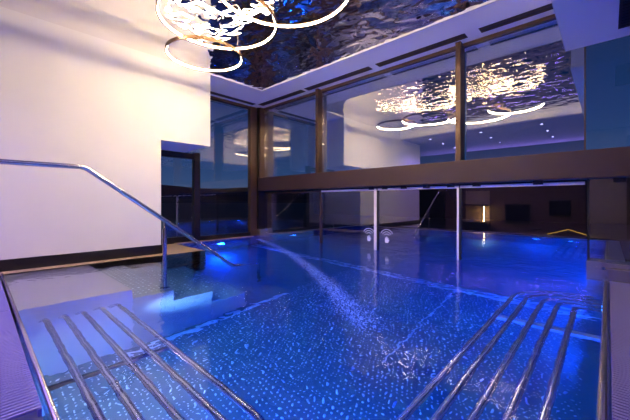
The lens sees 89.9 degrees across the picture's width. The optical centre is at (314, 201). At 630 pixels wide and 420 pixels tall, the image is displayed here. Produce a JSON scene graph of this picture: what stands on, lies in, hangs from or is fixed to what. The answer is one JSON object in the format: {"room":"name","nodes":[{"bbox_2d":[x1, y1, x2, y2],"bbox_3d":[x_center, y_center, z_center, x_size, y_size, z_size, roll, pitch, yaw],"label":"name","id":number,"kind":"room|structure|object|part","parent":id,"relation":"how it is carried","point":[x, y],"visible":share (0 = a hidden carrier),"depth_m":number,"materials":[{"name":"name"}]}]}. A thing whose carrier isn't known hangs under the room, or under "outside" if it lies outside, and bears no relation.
{"room":"spa","nodes":[
{"label":"spa","id":0,"kind":"room"},
{"bbox_2d":[13,411,42,419],"bbox_3d":[-2.153,1.620,2.149,6.620,1.460,0.160,0,0,43],"label":"floor","id":1,"kind":"structure","parent":0,"point":[31,416],"depth_m":1.30,"materials":[{"name":"tile"}]},
{"bbox_2d":[0,244,202,276],"bbox_3d":[-3.269,0.815,4.672,1.350,0.030,2.800,0,0,43],"label":"deck","id":2,"kind":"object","parent":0,"point":[171,248],"visible":0.52,"depth_m":4.47,"materials":[{"name":"beige stone"}]},
{"bbox_2d":[0,6,209,282],"bbox_3d":[-3.874,-0.390,4.278,1.300,4.180,4.600,0,0,43],"label":"wall","id":3,"kind":"structure","parent":0,"point":[67,95],"depth_m":4.20,"materials":[{"name":"white paint"}]},
{"bbox_2d":[0,245,161,271],"bbox_3d":[-4.019,0.733,3.857,0.962,0.135,3.785,0,0,43],"label":"baseboard","id":4,"kind":"structure","parent":3,"relation":"attached to","point":[71,258],"depth_m":4.11,"materials":[{"name":"black wood"}]},
{"bbox_2d":[161,150,193,244],"bbox_3d":[-2.809,-0.085,5.998,0.100,1.770,1.030,0,0,43],"label":"door","id":5,"kind":"structure","parent":3,"relation":"in","point":[170,240],"depth_m":6.10,"materials":[{"name":"black"}]},
{"bbox_2d":[174,236,253,243],"bbox_3d":[-2.060,0.804,6.688,0.080,0.032,1.800,0,0,43],"label":"trim","id":6,"kind":"structure","parent":3,"relation":"attached to","point":[244,236],"depth_m":6.63,"materials":[{"name":"beige stone"}]},
{"bbox_2d":[192,96,256,240],"bbox_3d":[-2.007,-0.715,6.870,0.110,3.030,1.740,0,0,43],"label":"window","id":7,"kind":"structure","parent":3,"relation":"in","point":[252,111],"depth_m":7.34,"materials":[{"name":"brown"}]},
{"bbox_3d":[-2.004,-0.100,6.881,0.100,1.800,1.360,0,0,43],"label":"sill frame","id":8,"kind":"part","parent":7,"relation":"part of","materials":[{"name":"black"}]},
{"bbox_2d":[210,0,499,91],"bbox_3d":[0.313,-2.243,4.314,4.812,0.034,1.150,0,0,43],"label":"trim","id":9,"kind":"structure","parent":3,"relation":"attached to","point":[493,1],"depth_m":4.49,"materials":[{"name":"white paint"}]},
{"bbox_2d":[257,107,266,228],"bbox_3d":[-1.308,-0.690,7.586,0.160,3.080,0.260,0,0,43],"label":"wall","id":10,"kind":"structure","parent":0,"point":[260,194],"depth_m":7.46,"materials":[{"name":"black"}]},
{"bbox_2d":[257,228,268,236],"bbox_3d":[-1.210,0.765,7.413,0.220,0.270,0.220,0,0,43],"label":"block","id":11,"kind":"object","parent":10,"relation":"attached to","point":[260,232],"visible":0.5,"depth_m":7.36,"materials":[{"name":"grey stone"}]},
{"bbox_2d":[0,0,556,109],"bbox_3d":[0.200,-2.355,3.008,9.000,0.250,5.220,0,0,43],"label":"ceiling","id":12,"kind":"structure","parent":0,"point":[362,25],"depth_m":4.13,"materials":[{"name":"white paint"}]},
{"bbox_2d":[156,0,182,35],"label":"pendant lamp","id":13,"kind":"object","parent":12,"relation":"hanging from","point":[162,20],"depth_m":3.59,"materials":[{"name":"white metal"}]},
{"bbox_2d":[165,35,242,71],"bbox_3d":[-1.471,-2.091,4.231,0.976,0.302,0.976,0,0,43],"label":"pendant lamp","id":14,"kind":"object","parent":12,"relation":"hanging from","point":[182,37],"visible":1,"depth_m":4.05,"materials":[{"name":"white metal"}]},
{"bbox_2d":[185,32,233,50],"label":"pendant lamp","id":15,"kind":"object","parent":12,"relation":"hanging from","point":[220,47],"depth_m":4.11,"materials":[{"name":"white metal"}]},
{"bbox_2d":[210,91,254,104],"bbox_3d":[-1.880,-2.227,6.684,0.130,0.011,1.440,0,0,43],"label":"ceiling vent","id":16,"kind":"object","parent":12,"relation":"in","point":[211,92],"visible":0.64,"depth_m":6.77,"materials":[{"name":"black metal"}]},
{"bbox_2d":[236,28,276,49],"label":"pendant lamp","id":17,"kind":"object","parent":12,"relation":"hanging from","point":[268,39],"depth_m":4.07,"materials":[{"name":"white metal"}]},
{"bbox_2d":[256,0,276,22],"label":"pendant lamp","id":18,"kind":"object","parent":12,"relation":"hanging from","point":[262,2],"depth_m":3.29,"materials":[{"name":"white metal"}]},
{"bbox_2d":[258,90,305,105],"bbox_3d":[-0.744,-2.227,6.790,1.390,0.011,0.140,0,0,43],"label":"ceiling vent","id":19,"kind":"object","parent":12,"relation":"in","point":[298,91],"visible":1,"depth_m":6.72,"materials":[{"name":"black metal"}]},
{"bbox_2d":[220,0,349,28],"bbox_3d":[-0.281,-2.056,2.785,1.240,0.372,1.240,0,0,43],"label":"pendant lamp","id":20,"kind":"object","parent":12,"relation":"hanging from","point":[237,12],"visible":1,"depth_m":3.28,"materials":[{"name":"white metal"}]},
{"bbox_2d":[304,67,371,89],"bbox_3d":[0.377,-2.227,5.749,1.490,0.011,0.140,0,0,43],"label":"ceiling vent","id":21,"kind":"object","parent":12,"relation":"in","point":[365,69],"visible":1,"depth_m":5.68,"materials":[{"name":"black metal"}]},
{"bbox_2d":[375,33,467,66],"bbox_3d":[1.520,-2.227,4.688,1.370,0.011,0.140,0,0,43],"label":"ceiling vent","id":22,"kind":"object","parent":12,"relation":"in","point":[462,36],"visible":1,"depth_m":4.61,"materials":[{"name":"black metal"}]},
{"bbox_2d":[478,3,552,32],"bbox_3d":[2.631,-2.227,3.657,1.320,0.011,0.140,0,0,43],"label":"ceiling vent","id":23,"kind":"object","parent":12,"relation":"in","point":[548,7],"visible":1,"depth_m":3.82,"materials":[{"name":"black metal"}]},
{"bbox_2d":[299,225,354,230],"bbox_3d":[0.049,1.575,9.240,0.199,1.550,3.990,0,0,43],"label":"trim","id":24,"kind":"structure","parent":0,"point":[353,225],"depth_m":9.53,"materials":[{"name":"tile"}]},
{"bbox_2d":[355,225,618,241],"bbox_3d":[3.791,1.575,8.625,6.520,1.550,0.199,0,0,43],"label":"wall","id":25,"kind":"structure","parent":0,"point":[355,225],"depth_m":7.77,"materials":[{"name":"tile"}]},
{"bbox_2d":[552,0,629,50],"bbox_3d":[2.235,-1.945,0.743,2.935,0.590,4.670,0,0,43],"label":"ceiling","id":26,"kind":"structure","parent":0,"point":[582,23],"depth_m":2.88,"materials":[{"name":"white paint"}]},
{"bbox_2d":[551,0,628,51],"bbox_3d":[2.235,-1.660,0.748,2.942,0.020,4.677,0,0,43],"label":"trim","id":27,"kind":"structure","parent":26,"relation":"attached to","point":[551,0],"depth_m":3.06,"materials":[{"name":"white paint"}]},
{"bbox_2d":[618,0,629,28],"bbox_3d":[2.796,-1.637,2.453,0.620,0.026,0.860,0,0,43],"label":"ceiling vent","id":28,"kind":"object","parent":26,"relation":"in","point":[624,5],"visible":1,"depth_m":2.74,"materials":[{"name":"black metal"}]},
{"bbox_2d":[608,285,611,419],"bbox_3d":[1.712,1.620,1.726,0.180,1.460,4.440,0,0,43],"label":"wall","id":29,"kind":"structure","parent":0,"point":[609,331],"depth_m":1.71,"materials":[{"name":"tile"}]},
{"bbox_2d":[1,273,60,419],"bbox_3d":[-1.664,0.799,1.822,4.882,0.022,0.022,0,0,43],"label":"trim","id":30,"kind":"structure","parent":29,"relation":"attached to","point":[49,401],"depth_m":1.54,"materials":[{"name":"silver metal"}]},
{"bbox_2d":[596,281,607,419],"bbox_3d":[1.519,0.799,1.660,0.032,0.032,4.060,0,0,43],"label":"trim","id":31,"kind":"structure","parent":29,"relation":"on","point":[602,396],"depth_m":1.51,"materials":[{"name":"silver metal"}]},
{"bbox_2d":[605,241,624,260],"bbox_3d":[4.681,1.575,4.939,0.199,1.550,3.990,0,0,43],"label":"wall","id":32,"kind":"structure","parent":0,"point":[614,252],"depth_m":5.00,"materials":[{"name":"stone"}]},
{"bbox_3d":[0.800,2.297,5.404,6.120,0.106,8.590,0,0,43],"label":"floor","id":33,"kind":"structure","parent":0,"visible":0},
{"bbox_2d":[3,226,605,419],"bbox_3d":[0.800,1.550,5.404,6.120,1.500,8.590,0,0,43],"label":"pool water","id":34,"kind":"object","parent":33,"relation":"on","point":[339,327],"visible":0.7,"depth_m":2.00,"materials":[{"name":"blue liquid"}]},
{"bbox_3d":[-2.148,1.558,3.672,1.645,1.385,2.039,0,0,43],"label":"steps","id":35,"kind":"structure","parent":33,"relation":"on","visible":0},
{"bbox_2d":[0,159,245,278],"bbox_3d":[-2.043,0.709,2.797,0.090,2.082,3.844,0,0,43],"label":"handrail","id":36,"kind":"object","parent":35,"relation":"on","point":[2,161],"visible":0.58,"depth_m":3.10,"materials":[{"name":"silver metal"}]},
{"bbox_3d":[-1.573,0.682,3.303,0.090,0.975,0.090,0,0,43],"label":"post","id":37,"kind":"part","parent":36,"relation":"part of","materials":[{"name":"silver metal"}]},
{"bbox_3d":[2.098,-0.390,-1.709,0.200,4.180,9.550,0,0,43],"label":"wall","id":38,"kind":"structure","parent":0,"visible":0},
{"bbox_2d":[265,190,319,239],"bbox_3d":[-0.531,0.335,6.865,1.760,1.130,0.040,0,0,43],"label":"door","id":39,"kind":"structure","parent":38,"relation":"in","point":[281,209],"depth_m":7.06,"materials":[{"name":"brown"}]},
{"bbox_2d":[315,88,323,172],"bbox_3d":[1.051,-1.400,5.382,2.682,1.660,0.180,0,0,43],"label":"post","id":40,"kind":"structure","parent":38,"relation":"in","point":[319,96],"depth_m":6.23,"materials":[{"name":"brown"}]},
{"bbox_3d":[1.109,-1.380,5.391,2.610,1.620,0.012,0,0,43],"label":"pane","id":41,"kind":"part","parent":40,"relation":"part of","materials":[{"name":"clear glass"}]},
{"bbox_2d":[319,189,376,241],"bbox_3d":[0.581,0.345,5.840,1.295,1.150,0.050,0,0,43],"label":"door frame","id":42,"kind":"structure","parent":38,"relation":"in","point":[321,191],"depth_m":6.24,"materials":[{"name":"white metal"}]},
{"bbox_2d":[364,228,373,240],"bbox_3d":[0.937,0.567,5.492,0.227,0.227,0.002,0,0,43],"label":"decal","id":43,"kind":"object","parent":42,"relation":"attached to","point":[368,236],"visible":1,"depth_m":5.50,"materials":[{"name":"white plastic"}]},
{"bbox_2d":[259,46,454,177],"bbox_3d":[0.395,-1.400,5.992,4.575,1.660,0.180,0,0,43],"label":"window","id":44,"kind":"structure","parent":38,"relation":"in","point":[284,127],"depth_m":6.95,"materials":[{"name":"brown"}]},
{"bbox_3d":[-0.536,-1.380,6.919,1.800,1.620,0.012,0,0,43],"label":"pane","id":45,"kind":"part","parent":44,"relation":"part of","materials":[{"name":"clear glass"}]},
{"bbox_2d":[374,186,456,248],"bbox_3d":[1.532,0.345,4.957,1.380,1.150,0.050,0,0,43],"label":"door","id":46,"kind":"structure","parent":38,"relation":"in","point":[376,193],"depth_m":5.37,"materials":[{"name":"white metal"}]},
{"bbox_2d":[381,229,392,242],"bbox_3d":[1.193,0.567,5.254,0.227,0.227,0.002,0,0,43],"label":"decal","id":47,"kind":"object","parent":46,"relation":"attached to","point":[386,239],"visible":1,"depth_m":5.25,"materials":[{"name":"white plastic"}]},
{"bbox_2d":[257,146,629,190],"bbox_3d":[1.876,-0.415,4.630,8.750,0.310,0.260,0,0,43],"label":"beam","id":48,"kind":"structure","parent":38,"relation":"attached to","point":[604,163],"depth_m":4.19,"materials":[{"name":"brown wood"}]},
{"bbox_2d":[472,183,480,186],"bbox_3d":[2.191,-0.234,4.285,0.100,0.048,0.028,0,0,43],"label":"hanger","id":49,"kind":"object","parent":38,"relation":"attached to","point":[473,184],"visible":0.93,"depth_m":4.28,"materials":[{"name":"black metal"}]},
{"bbox_2d":[455,14,555,160],"bbox_3d":[3.550,-1.400,3.063,4.165,1.660,0.180,0,0,43],"label":"window frame","id":50,"kind":"structure","parent":38,"relation":"in","point":[460,47],"depth_m":4.38,"materials":[{"name":"brown"}]},
{"bbox_2d":[457,181,584,258],"bbox_3d":[2.539,0.345,4.022,1.392,1.150,0.050,0,0,43],"label":"door","id":51,"kind":"structure","parent":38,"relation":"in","point":[459,188],"depth_m":4.45,"materials":[{"name":"white metal"}]},
{"bbox_2d":[533,180,542,184],"bbox_3d":[2.696,-0.234,3.816,0.100,0.048,0.028,0,0,43],"label":"hanger","id":52,"kind":"object","parent":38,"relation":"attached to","point":[534,182],"visible":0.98,"depth_m":3.81,"materials":[{"name":"black metal"}]},
{"bbox_2d":[584,46,585,149],"bbox_3d":[4.082,-1.400,2.631,2.797,1.660,0.030,0,0,43],"label":"window frame","id":53,"kind":"structure","parent":38,"relation":"in","point":[585,46],"depth_m":3.56,"materials":[{"name":"brown metal"}]},
{"bbox_2d":[587,178,620,261],"bbox_3d":[4.078,0.188,2.607,2.770,0.895,0.030,0,0,43],"label":"window","id":54,"kind":"structure","parent":38,"relation":"in","point":[588,180],"depth_m":3.53,"materials":[{"name":"black metal"}]},
{"bbox_2d":[586,258,629,284],"bbox_3d":[3.994,0.772,2.517,2.770,0.295,0.315,0,0,43],"label":"block","id":55,"kind":"object","parent":38,"relation":"attached to","point":[615,271],"visible":0.7,"depth_m":3.26,"materials":[{"name":"grey stone"}]},
{"bbox_3d":[3.030,0.772,3.422,0.125,0.295,0.260,0,0,43],"label":"plate","id":56,"kind":"part","parent":55,"relation":"part of","materials":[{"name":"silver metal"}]},
{"bbox_3d":[4.027,0.767,2.442,2.620,0.165,0.220,0,0,43],"label":"sill","id":57,"kind":"part","parent":55,"relation":"part of","materials":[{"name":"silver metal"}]},
{"bbox_2d":[613,177,625,181],"bbox_3d":[3.217,-0.234,3.333,0.100,0.048,0.028,0,0,43],"label":"hanger","id":58,"kind":"object","parent":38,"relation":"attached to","point":[622,179],"visible":1,"depth_m":3.32,"materials":[{"name":"black metal"}]},
{"label":"outside","id":59,"kind":"structure","parent":0,"visible":0},
{"bbox_2d":[161,203,629,261],"bbox_3d":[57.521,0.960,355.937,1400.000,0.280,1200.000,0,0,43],"label":"ground","id":60,"kind":"structure","parent":59,"point":[215,218],"depth_m":12.04,"materials":[{"name":"black"}]},
{"bbox_2d":[313,178,629,224],"bbox_3d":[10.655,-0.100,12.213,29.000,2.000,0.400,0,0,43],"label":"wall","id":61,"kind":"structure","parent":60,"relation":"on","point":[609,200],"depth_m":14.10,"materials":[{"name":"black"}]},
{"bbox_3d":[-0.226,0.955,3.130,5.210,0.010,4.520,0,0,43],"label":"floor","id":62,"kind":"structure","parent":0,"visible":0},
{"bbox_2d":[0,280,9,311],"bbox_3d":[-2.961,0.819,2.785,1.630,0.033,0.303,0,0,43],"label":"grate","id":63,"kind":"object","parent":62,"relation":"on","point":[4,306],"visible":0.98,"depth_m":2.54,"materials":[{"name":"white plastic"}]},
{"bbox_2d":[0,311,41,419],"bbox_3d":[-1.763,0.819,1.673,1.620,0.033,0.303,0,0,43],"label":"grate","id":64,"kind":"object","parent":62,"relation":"on","point":[19,397],"visible":1,"depth_m":1.43,"materials":[{"name":"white plastic"}]},
{"bbox_2d":[610,281,629,356],"bbox_3d":[2.403,0.819,2.337,0.318,0.033,2.075,0,0,43],"label":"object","id":65,"kind":"structure","parent":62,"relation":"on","point":[619,292],"depth_m":2.18,"materials":[{"name":"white plastic"}]},
{"bbox_2d":[611,353,629,419],"bbox_3d":[0.990,0.819,0.815,0.318,0.033,2.062,0,0,43],"label":"grate","id":66,"kind":"object","parent":62,"relation":"on","point":[620,364],"visible":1,"depth_m":1.37,"materials":[{"name":"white plastic"}]},
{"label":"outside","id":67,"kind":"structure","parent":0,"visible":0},
{"bbox_2d":[161,198,312,202],"bbox_3d":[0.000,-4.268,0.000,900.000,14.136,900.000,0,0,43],"label":"hills","id":68,"kind":"structure","parent":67,"point":[163,200],"depth_m":311.96,"materials":[{"name":"black"}]},
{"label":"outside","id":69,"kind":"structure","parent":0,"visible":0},
{"bbox_2d":[161,185,312,200],"bbox_3d":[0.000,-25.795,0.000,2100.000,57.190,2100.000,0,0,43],"label":"hills","id":70,"kind":"structure","parent":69,"point":[167,191],"depth_m":727.28,"materials":[{"name":"black"}]}
]}

